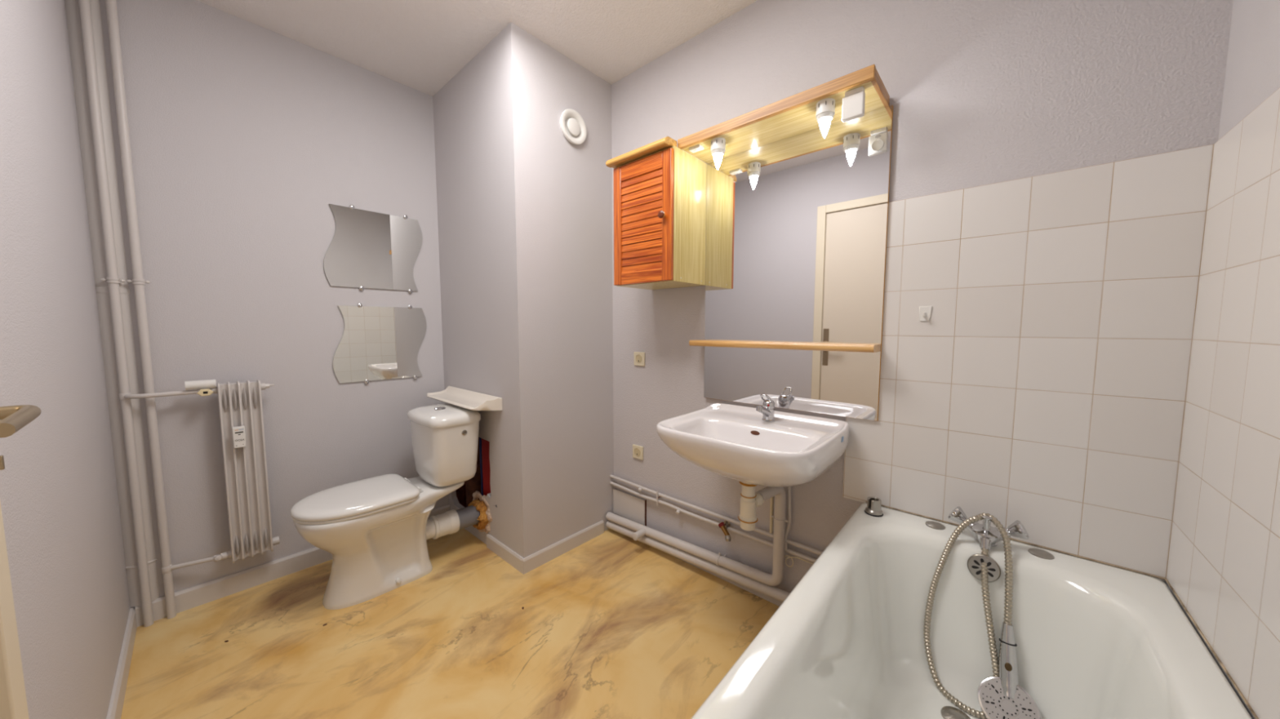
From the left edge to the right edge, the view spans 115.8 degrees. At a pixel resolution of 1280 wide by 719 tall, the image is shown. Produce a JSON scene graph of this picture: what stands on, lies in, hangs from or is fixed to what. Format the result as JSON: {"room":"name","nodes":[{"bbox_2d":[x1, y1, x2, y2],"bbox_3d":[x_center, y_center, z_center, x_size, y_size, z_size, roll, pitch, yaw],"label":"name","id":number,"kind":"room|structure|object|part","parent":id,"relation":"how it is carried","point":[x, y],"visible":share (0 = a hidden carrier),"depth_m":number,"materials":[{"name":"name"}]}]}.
{"room":"bathroom","nodes":[
{"label":"bathroom","id":0,"kind":"room"},
{"bbox_2d":[0,0,129,718],"bbox_3d":[-0.976,-0.108,0.500,2.828,2.486,0.100,4,6,42],"label":"wall","id":1,"kind":"structure","parent":0,"point":[59,498],"depth_m":0.96,"materials":[{"name":"grey paint"}]},
{"bbox_2d":[0,404,41,718],"bbox_3d":[-0.693,0.083,0.347,0.789,2.130,0.118,4,6,42],"label":"door","id":2,"kind":"structure","parent":1,"relation":"in","point":[13,701],"depth_m":0.60,"materials":[{"name":"beige paint"}]},
{"bbox_3d":[-0.712,0.085,0.326,0.789,2.130,0.052,4,6,42],"label":"frame","id":3,"kind":"part","parent":2,"relation":"part of","materials":[{"name":"beige paint"}]},
{"bbox_3d":[-0.857,0.080,0.525,0.139,0.029,0.073,4,6,42],"label":"lever handle","id":4,"kind":"part","parent":2,"relation":"part of","materials":[{"name":"silver metal"}]},
{"bbox_2d":[106,607,137,718],"bbox_3d":[-1.492,1.049,1.133,1.343,0.078,0.013,4,6,42],"label":"baseboard","id":5,"kind":"structure","parent":1,"relation":"attached to","point":[116,704],"depth_m":1.31,"materials":[{"name":"white wood"}]},
{"bbox_2d":[99,0,448,608],"bbox_3d":[-1.425,-0.244,2.189,0.100,2.486,2.025,4,6,42],"label":"wall","id":6,"kind":"structure","parent":0,"point":[244,135],"depth_m":1.78,"materials":[{"name":"grey paint"}]},
{"bbox_2d":[64,0,159,607],"bbox_3d":[-1.964,-0.231,1.496,0.019,2.402,0.083,4,6,42],"label":"downpipe","id":7,"kind":"object","parent":6,"relation":"attached to","point":[72,7],"visible":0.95,"depth_m":1.49,"materials":[{"name":"grey metal"}]},
{"bbox_2d":[78,0,197,626],"bbox_3d":[-1.873,-0.191,1.530,0.219,2.486,0.061,-3,5,-29],"label":"pipe","id":8,"kind":"object","parent":6,"relation":"attached to","point":[113,280],"visible":0.98,"depth_m":1.49,"materials":[{"name":"grey metal"}]},
{"bbox_2d":[105,0,213,619],"bbox_3d":[-1.858,-0.194,1.565,0.166,2.486,0.045,-2,5,-26],"label":"pipe","id":9,"kind":"object","parent":6,"relation":"attached to","point":[138,280],"visible":0.99,"depth_m":1.53,"materials":[{"name":"grey metal"}]},
{"bbox_2d":[213,379,279,563],"bbox_3d":[-1.711,0.477,1.767,0.112,0.773,0.186,4,6,42],"label":"radiator","id":10,"kind":"object","parent":6,"relation":"attached to","point":[240,404],"visible":1,"depth_m":1.73,"materials":[{"name":"grey metal"}]},
{"bbox_2d":[196,388,213,396],"bbox_3d":[-1.766,0.131,1.633,0.057,0.028,0.050,4,6,42],"label":"radiator valve","id":11,"kind":"object","parent":10,"relation":"attached to","point":[206,392],"visible":0.99,"depth_m":1.61,"materials":[{"name":"grey plastic"}]},
{"bbox_2d":[184,379,216,390],"bbox_3d":[-1.780,0.102,1.627,0.036,0.036,0.084,4,6,42],"label":"tube","id":12,"kind":"object","parent":11,"relation":"on","point":[209,384],"visible":1,"depth_m":1.62,"materials":[{"name":"white plastic"}]},
{"bbox_2d":[213,551,229,561],"bbox_3d":[-1.769,0.835,1.699,0.039,0.030,0.050,4,6,42],"label":"radiator valve","id":13,"kind":"object","parent":10,"relation":"attached to","point":[225,555],"visible":1,"depth_m":1.69,"materials":[{"name":"grey"}]},
{"bbox_2d":[231,426,246,448],"bbox_3d":[-1.681,0.325,1.684,0.027,0.087,0.038,4,6,42],"label":"meter","id":14,"kind":"object","parent":10,"relation":"attached to","point":[238,433],"visible":1,"depth_m":1.68,"materials":[{"name":"white plastic"}]},
{"bbox_2d":[134,504,449,626],"bbox_3d":[-1.578,0.973,2.029,0.015,0.085,1.210,4,6,42],"label":"baseboard","id":15,"kind":"structure","parent":6,"relation":"attached to","point":[188,598],"depth_m":1.79,"materials":[{"name":"white wood"}]},
{"bbox_2d":[323,204,422,293],"bbox_3d":[-1.387,-0.574,2.117,0.014,0.424,0.458,4,6,42],"label":"mirror","id":16,"kind":"object","parent":6,"relation":"attached to","point":[367,249],"visible":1,"depth_m":2.10,"materials":[{"name":"clear glass"}]},
{"bbox_2d":[332,303,426,383],"bbox_3d":[-1.383,-0.087,2.161,0.014,0.418,0.448,4,6,42],"label":"mirror","id":17,"kind":"object","parent":6,"relation":"attached to","point":[375,343],"visible":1,"depth_m":2.15,"materials":[{"name":"clear glass"}]},
{"bbox_2d":[120,528,779,718],"bbox_3d":[-0.336,1.103,1.319,3.022,0.060,2.025,4,6,42],"label":"floor","id":18,"kind":"structure","parent":0,"point":[615,625],"depth_m":1.51,"materials":[{"name":"beige laminate"}]},
{"bbox_2d":[290,404,480,609],"bbox_3d":[-1.155,0.639,1.878,0.380,0.776,0.725,4,6,42],"label":"toilet","id":19,"kind":"object","parent":18,"relation":"on","point":[373,530],"visible":0.99,"depth_m":1.80,"materials":[{"name":"white ceramic"}]},
{"bbox_3d":[-1.252,0.602,1.767,0.374,0.031,0.435,4,6,42],"label":"lid","id":20,"kind":"part","parent":19,"relation":"part of","materials":[{"name":"white ceramic"}]},
{"bbox_3d":[-1.173,0.826,1.872,0.356,0.404,0.653,4,6,42],"label":"bowl","id":21,"kind":"part","parent":19,"relation":"part of","materials":[{"name":"white ceramic"}]},
{"bbox_3d":[-0.998,0.273,2.024,0.380,0.056,0.255,4,6,42],"label":"cistern lid","id":22,"kind":"part","parent":19,"relation":"part of","materials":[{"name":"white ceramic"}]},
{"bbox_2d":[426,505,479,539],"bbox_3d":[-0.973,0.839,2.079,0.117,0.118,0.292,4,6,42],"label":"connector","id":23,"kind":"object","parent":19,"relation":"attached to","point":[451,522],"visible":0.82,"depth_m":2.03,"materials":[{"name":"white plastic"}]},
{"bbox_2d":[465,436,480,506],"bbox_3d":[-1.004,0.487,2.463,0.176,0.985,0.176,4,6,42],"label":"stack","id":24,"kind":"object","parent":18,"relation":"on","point":[473,484],"visible":0.06,"depth_m":2.42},
{"bbox_2d":[479,437,483,495],"bbox_3d":[-0.903,0.503,2.295,0.036,0.981,0.063,0,5,3],"label":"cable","id":25,"kind":"object","parent":18,"relation":"on","point":[480,438],"visible":0.18,"depth_m":2.28,"materials":[{"name":"blue plastic"}]},
{"bbox_2d":[690,497,1252,718],"bbox_3d":[0.456,0.834,0.581,0.686,0.595,1.816,4,6,42],"label":"bathtub","id":26,"kind":"object","parent":18,"relation":"on","point":[1094,640],"depth_m":1.01,"materials":[{"name":"white ceramic"}]},
{"bbox_3d":[0.794,0.498,1.363,0.056,0.050,0.056,4,6,42],"label":"suction bracket","id":27,"kind":"part","parent":26,"relation":"part of","materials":[{"name":"silver metal"}]},
{"bbox_2d":[864,509,883,516],"bbox_3d":[0.794,0.520,1.365,0.056,0.005,0.056,4,6,42],"label":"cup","id":28,"kind":"object","parent":26,"relation":"on","point":[873,513],"depth_m":1.34,"materials":[{"name":"silver metal"}]},
{"bbox_2d":[924,520,945,529],"bbox_3d":[0.940,0.525,1.278,0.052,0.009,0.052,4,6,42],"label":"cover","id":29,"kind":"object","parent":26,"relation":"on","point":[935,525],"visible":1,"depth_m":1.27,"materials":[{"name":"silver metal"}]},
{"bbox_2d":[923,512,1013,718],"bbox_3d":[0.916,0.686,1.125,0.187,0.473,0.220,4,6,42],"label":"shower hose","id":30,"kind":"object","parent":26,"relation":"on","point":[1008,590],"visible":0.98,"depth_m":1.11,"materials":[{"name":"silver metal"}]},
{"bbox_2d":[947,506,1029,550],"bbox_3d":[1.008,0.495,1.169,0.181,0.092,0.096,4,6,42],"label":"mixer tap","id":31,"kind":"object","parent":26,"relation":"on","point":[987,535],"visible":0.93,"depth_m":1.15,"materials":[{"name":"silver metal"}]},
{"bbox_3d":[0.972,0.476,1.228,0.050,0.048,0.050,0,5,-5],"label":"handle","id":32,"kind":"part","parent":31,"relation":"part of","materials":[{"name":"silver metal"}]},
{"bbox_2d":[979,537,991,550],"bbox_3d":[0.989,0.519,1.149,0.029,0.047,0.038,4,6,42],"label":"outlet","id":33,"kind":"object","parent":31,"relation":"attached to","point":[984,543],"depth_m":1.14,"materials":[{"name":"silver metal"}]},
{"bbox_3d":[0.998,0.470,1.155,0.025,0.041,0.025,4,6,42],"label":"diverter knob","id":34,"kind":"part","parent":31,"relation":"part of","materials":[{"name":"silver metal"}]},
{"bbox_3d":[1.073,0.483,1.138,0.050,0.048,0.050,0,5,-1],"label":"handle","id":35,"kind":"part","parent":31,"relation":"part of","materials":[{"name":"silver metal"}]},
{"bbox_2d":[977,622,1041,718],"bbox_3d":[0.932,0.814,1.027,0.109,0.213,0.138,1,5,7],"label":"handset","id":36,"kind":"object","parent":26,"relation":"in","point":[1001,697],"visible":1,"depth_m":1.03,"materials":[{"name":"silver metal"}]},
{"bbox_2d":[1027,548,1054,559],"bbox_3d":[1.117,0.538,1.118,0.052,0.009,0.052,4,6,42],"label":"cover","id":37,"kind":"object","parent":26,"relation":"on","point":[1041,553],"visible":1,"depth_m":1.11,"materials":[{"name":"silver metal"}]},
{"bbox_2d":[432,26,520,555],"bbox_3d":[-0.869,-0.239,2.129,0.807,2.486,0.030,4,6,42],"label":"wall","id":38,"kind":"structure","parent":0,"point":[471,112],"depth_m":2.03,"materials":[{"name":"grey paint"}]},
{"bbox_2d":[456,481,466,507],"bbox_3d":[-0.772,0.493,2.296,0.805,1.000,0.260,4,6,42],"label":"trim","id":39,"kind":"structure","parent":38,"relation":"attached to","point":[461,491],"depth_m":2.53,"materials":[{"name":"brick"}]},
{"bbox_2d":[426,386,502,410],"bbox_3d":[-0.945,0.206,2.121,0.602,0.064,0.135,4,6,42],"label":"ledge","id":40,"kind":"object","parent":38,"relation":"attached to","point":[467,399],"visible":1,"depth_m":2.09,"materials":[{"name":"beige ceramic"}]},
{"bbox_2d":[467,499,488,529],"bbox_3d":[-0.868,0.843,2.177,0.174,0.164,0.081,4,6,42],"label":"foam collar","id":41,"kind":"object","parent":38,"relation":"attached to","point":[480,505],"visible":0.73,"depth_m":2.13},
{"bbox_2d":[472,490,492,533],"bbox_3d":[-0.858,0.843,2.193,0.228,0.226,0.043,4,6,42],"label":"plaster patch","id":42,"kind":"object","parent":38,"relation":"attached to","point":[477,495],"visible":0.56,"depth_m":2.15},
{"bbox_2d":[481,438,490,496],"bbox_3d":[-0.827,0.489,2.191,0.115,0.575,0.019,4,6,42],"label":"batten","id":43,"kind":"object","parent":38,"relation":"attached to","point":[485,444],"visible":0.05,"depth_m":2.20,"materials":[{"name":"red"}]},
{"bbox_2d":[486,533,523,573],"bbox_3d":[-0.689,0.979,2.038,0.347,0.072,0.011,4,6,42],"label":"baseboard","id":44,"kind":"structure","parent":38,"relation":"attached to","point":[507,554],"depth_m":2.02,"materials":[{"name":"white wood"}]},
{"bbox_2d":[196,0,757,96],"bbox_3d":[-0.336,-1.445,1.114,3.022,0.080,2.025,4,6,42],"label":"ceiling","id":45,"kind":"structure","parent":0,"point":[420,45],"depth_m":1.76,"materials":[{"name":"white paint"}]},
{"bbox_2d":[506,22,613,558],"bbox_3d":[-0.367,-0.234,2.063,0.030,2.486,0.601,4,6,42],"label":"wall","id":46,"kind":"structure","parent":0,"point":[562,189],"depth_m":2.00,"materials":[{"name":"grey paint"}]},
{"bbox_2d":[521,520,604,574],"bbox_3d":[-0.385,0.974,2.109,0.011,0.072,0.522,4,6,42],"label":"baseboard","id":47,"kind":"structure","parent":46,"relation":"attached to","point":[535,560],"depth_m":2.08,"materials":[{"name":"white wood"}]},
{"bbox_2d":[560,108,586,144],"bbox_3d":[-0.330,-1.151,1.989,0.024,0.160,0.160,4,6,42],"label":"air vent","id":48,"kind":"object","parent":46,"relation":"in","point":[572,126],"visible":1,"depth_m":1.98,"materials":[{"name":"white plastic"}]},
{"bbox_2d":[611,0,1233,592],"bbox_3d":[0.308,-0.223,1.929,2.828,2.486,0.100,4,6,42],"label":"wall","id":49,"kind":"structure","parent":0,"point":[981,92],"depth_m":1.31,"materials":[{"name":"grey paint"}]},
{"bbox_2d":[613,488,646,526],"bbox_3d":[-0.061,0.832,2.271,0.250,0.148,0.011,4,6,42],"label":"access cover","id":50,"kind":"object","parent":49,"relation":"attached to","point":[629,507],"visible":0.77,"depth_m":2.26,"materials":[{"name":"grey"}]},
{"bbox_2d":[632,444,643,460],"bbox_3d":[-0.013,0.508,2.199,0.074,0.074,0.014,4,6,42],"label":"power socket","id":51,"kind":"object","parent":49,"relation":"attached to","point":[637,451],"visible":1,"depth_m":2.19,"materials":[{"name":"beige plastic"}]},
{"bbox_2d":[634,351,644,366],"bbox_3d":[-0.004,-0.003,2.151,0.074,0.074,0.014,4,6,42],"label":"power socket","id":52,"kind":"object","parent":49,"relation":"attached to","point":[639,357],"visible":1,"depth_m":2.14,"materials":[{"name":"beige plastic"}]},
{"bbox_2d":[605,136,706,289],"bbox_3d":[0.076,-0.624,1.828,0.351,0.567,0.301,4,6,42],"label":"upper cabinet","id":53,"kind":"object","parent":49,"relation":"attached to","point":[660,188],"visible":1,"depth_m":1.72,"materials":[{"name":"brown wood"}]},
{"bbox_3d":[-0.001,-0.884,1.728,0.340,0.032,0.080,4,6,42],"label":"moulding","id":54,"kind":"part","parent":53,"relation":"part of","materials":[{"name":"brown wood"}]},
{"bbox_3d":[0.007,-0.592,1.742,0.244,0.412,0.009,4,6,42],"label":"louvre panel","id":55,"kind":"part","parent":53,"relation":"part of","materials":[{"name":"orange wood"}]},
{"bbox_3d":[0.008,-0.826,1.724,0.238,0.066,0.018,4,6,42],"label":"rail","id":56,"kind":"part","parent":53,"relation":"part of","materials":[{"name":"orange wood"}]},
{"bbox_3d":[0.008,-0.362,1.762,0.238,0.052,0.018,4,6,42],"label":"rail","id":57,"kind":"part","parent":53,"relation":"part of","materials":[{"name":"orange wood"}]},
{"bbox_3d":[0.215,-0.601,1.732,0.012,0.538,0.240,4,6,42],"label":"panel","id":58,"kind":"part","parent":53,"relation":"part of","materials":[{"name":"yellow wood"}]},
{"bbox_2d":[656,491,660,505],"bbox_3d":[0.100,0.722,2.102,0.008,0.075,0.035,4,6,42],"label":"clip","id":59,"kind":"object","parent":49,"relation":"attached to","point":[657,497],"visible":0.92,"depth_m":2.09,"materials":[{"name":"grey"}]},
{"bbox_2d":[605,486,786,586],"bbox_3d":[0.161,0.713,1.920,1.026,0.488,0.159,4,6,42],"label":"pipe","id":60,"kind":"object","parent":49,"relation":"attached to","point":[775,579],"visible":0.91,"depth_m":1.71,"materials":[{"name":"grey"}]},
{"bbox_2d":[631,528,645,541],"bbox_3d":[-0.005,0.911,2.090,0.040,0.040,0.070,4,6,42],"label":"branch","id":61,"kind":"object","parent":60,"relation":"attached to","point":[639,534],"visible":1,"depth_m":2.07,"materials":[{"name":"grey plastic"}]},
{"bbox_2d":[783,555,813,567],"bbox_3d":[0.636,0.822,1.617,0.135,0.051,0.019,3,6,36],"label":"earth wire","id":62,"kind":"object","parent":60,"relation":"attached to","point":[791,557],"visible":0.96,"depth_m":1.62,"materials":[{"name":"beige plastic"}]},
{"bbox_2d":[605,520,790,602],"bbox_3d":[0.303,0.961,1.891,1.303,0.095,0.043,4,6,42],"label":"pipe","id":63,"kind":"object","parent":49,"relation":"attached to","point":[780,595],"visible":0.53,"depth_m":1.86,"materials":[{"name":"grey"}]},
{"bbox_2d":[609,481,817,563],"bbox_3d":[0.320,0.758,1.902,1.313,0.027,0.016,4,6,42],"label":"supply pipe","id":64,"kind":"object","parent":49,"relation":"attached to","point":[735,531],"visible":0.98,"depth_m":1.88,"materials":[{"name":"grey metal"}]},
{"bbox_2d":[718,520,731,542],"bbox_3d":[0.391,0.774,1.813,0.052,0.075,0.075,-3,5,-30],"label":"valve","id":65,"kind":"object","parent":64,"relation":"attached to","point":[723,526],"visible":1,"depth_m":1.81,"materials":[{"name":"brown metal"}]},
{"bbox_3d":[0.371,0.752,1.826,0.028,0.030,0.031,4,6,42],"label":"red knob","id":66,"kind":"part","parent":65,"relation":"part of","materials":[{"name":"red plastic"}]},
{"bbox_2d":[784,486,791,550],"bbox_3d":[0.602,0.564,1.630,0.028,0.435,0.019,4,6,42],"label":"pipe","id":67,"kind":"object","parent":64,"relation":"attached to","point":[788,488],"visible":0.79,"depth_m":1.63,"materials":[{"name":"grey metal"}]},
{"bbox_2d":[609,474,822,555],"bbox_3d":[0.320,0.719,1.899,1.313,0.029,0.016,4,6,42],"label":"supply pipe","id":68,"kind":"object","parent":49,"relation":"attached to","point":[714,514],"visible":0.83,"depth_m":1.88,"materials":[{"name":"grey metal"}]},
{"bbox_2d":[769,496,773,533],"bbox_3d":[0.553,0.541,1.680,0.013,0.398,0.013,4,6,42],"label":"pipe","id":69,"kind":"object","parent":68,"relation":"attached to","point":[771,498],"visible":0.34,"depth_m":1.68,"materials":[{"name":"beige plastic"}]},
{"bbox_2d":[715,552,725,566],"bbox_3d":[0.372,0.915,1.843,0.010,0.069,0.076,4,6,42],"label":"clip","id":70,"kind":"object","parent":49,"relation":"attached to","point":[719,553],"visible":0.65,"depth_m":1.82,"materials":[{"name":"grey"}]},
{"bbox_2d":[671,555,782,606],"bbox_3d":[0.319,0.998,1.942,1.283,0.050,0.012,4,6,42],"label":"baseboard","id":71,"kind":"structure","parent":49,"relation":"attached to","point":[770,599],"depth_m":1.79,"materials":[{"name":"white"}]},
{"bbox_2d":[656,403,848,487],"bbox_3d":[0.398,0.329,1.482,0.580,0.206,0.495,4,6,42],"label":"washbasin","id":72,"kind":"object","parent":49,"relation":"attached to","point":[729,441],"visible":1,"depth_m":1.40,"materials":[{"name":"white ceramic"}]},
{"bbox_2d":[737,481,764,531],"bbox_3d":[0.417,0.532,1.518,0.076,0.210,0.101,4,6,42],"label":"trap","id":73,"kind":"object","parent":72,"relation":"attached to","point":[749,500],"visible":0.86,"depth_m":1.49,"materials":[{"name":"beige plastic"}]},
{"bbox_2d":[755,394,774,422],"bbox_3d":[0.486,0.188,1.564,0.050,0.110,0.121,4,6,42],"label":"mixer tap","id":74,"kind":"object","parent":72,"relation":"on","point":[767,410],"visible":1,"depth_m":1.57,"materials":[{"name":"silver metal"}]},
{"bbox_3d":[0.510,0.174,1.589,0.047,0.030,0.047,4,6,42],"label":"lever","id":75,"kind":"part","parent":74,"relation":"part of","materials":[{"name":"silver metal"}]},
{"bbox_2d":[770,515,788,523],"bbox_3d":[0.575,0.647,1.632,0.067,0.010,0.064,-1,5,-11],"label":"clip","id":76,"kind":"object","parent":49,"relation":"attached to","point":[774,518],"visible":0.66,"depth_m":1.61,"materials":[{"name":"grey metal"}]},
{"bbox_2d":[677,64,889,169],"bbox_3d":[0.491,-0.817,1.497,0.715,0.149,0.214,4,6,42],"label":"light canopy","id":77,"kind":"object","parent":49,"relation":"attached to","point":[793,115],"depth_m":1.41,"materials":[{"name":"brown wood"}]},
{"bbox_2d":[688,144,703,153],"bbox_3d":[0.230,-0.858,1.638,0.052,0.014,0.032,4,6,42],"label":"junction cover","id":78,"kind":"object","parent":77,"relation":"attached to","point":[698,148],"visible":1,"depth_m":1.63,"materials":[{"name":"white plastic"}]},
{"bbox_3d":[0.308,-0.780,1.587,0.034,0.061,0.034,4,6,42],"label":"candle bulb","id":79,"kind":"part","parent":77,"relation":"part of","materials":[{"name":"white glass"}]},
{"bbox_3d":[0.308,-0.805,1.585,0.057,0.111,0.057,4,6,42],"label":"spot lamp","id":80,"kind":"part","parent":77,"relation":"part of","materials":[{"name":"white plastic"}]},
{"bbox_3d":[0.607,-0.759,1.319,0.034,0.061,0.034,4,6,42],"label":"candle bulb","id":81,"kind":"part","parent":77,"relation":"part of","materials":[{"name":"white glass"}]},
{"bbox_3d":[0.607,-0.784,1.317,0.057,0.111,0.057,4,6,42],"label":"spot lamp","id":82,"kind":"part","parent":77,"relation":"part of","materials":[{"name":"white plastic"}]},
{"bbox_2d":[841,85,865,122],"bbox_3d":[0.664,-0.791,1.248,0.062,0.084,0.025,4,6,42],"label":"socket","id":83,"kind":"object","parent":77,"relation":"attached to","point":[854,100],"visible":1,"depth_m":1.24,"materials":[{"name":"white plastic"}]},
{"bbox_2d":[703,105,893,421],"bbox_3d":[0.569,-0.330,1.605,0.714,1.058,0.011,4,6,42],"label":"vanity mirror","id":84,"kind":"object","parent":49,"relation":"attached to","point":[797,225],"visible":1,"depth_m":1.54,"materials":[{"name":"clear glass"}]},
{"bbox_2d":[688,339,879,352],"bbox_3d":[0.524,-0.057,1.595,0.733,0.026,0.094,4,6,42],"label":"shelf","id":85,"kind":"object","parent":84,"relation":"attached to","point":[860,348],"visible":1,"depth_m":1.50,"materials":[{"name":"brown wood"}]},
{"bbox_2d":[919,306,932,321],"bbox_3d":[0.918,-0.148,1.295,0.035,0.048,0.026,4,6,42],"label":"hook","id":86,"kind":"object","parent":49,"relation":"attached to","point":[925,312],"visible":1,"depth_m":1.30,"materials":[{"name":"white plastic"}]},
{"bbox_2d":[842,144,1213,581],"bbox_3d":[1.042,0.011,1.217,0.751,1.056,0.005,4,6,42],"label":"wall tiles","id":87,"kind":"object","parent":49,"relation":"attached to","point":[1043,388],"depth_m":1.12,"materials":[{"name":"tile"}]},
{"bbox_2d":[1168,0,1279,718],"bbox_3d":[0.754,-0.087,0.243,0.094,2.486,2.025,4,6,42],"label":"wall","id":88,"kind":"structure","parent":0,"point":[1252,73],"depth_m":0.82,"materials":[{"name":"grey paint"}]},
{"bbox_2d":[866,501,1257,718],"bbox_3d":[0.467,0.587,0.560,0.673,0.005,1.810,4,6,42],"label":"trim","id":89,"kind":"structure","parent":88,"relation":"attached to","point":[1165,579],"depth_m":0.94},
{"bbox_2d":[1165,87,1279,718],"bbox_3d":[0.715,0.085,0.288,0.006,1.056,1.820,4,6,42],"label":"wall tiles","id":90,"kind":"object","parent":88,"relation":"attached to","point":[1224,563],"depth_m":0.77,"materials":[{"name":"tile"}]}
]}

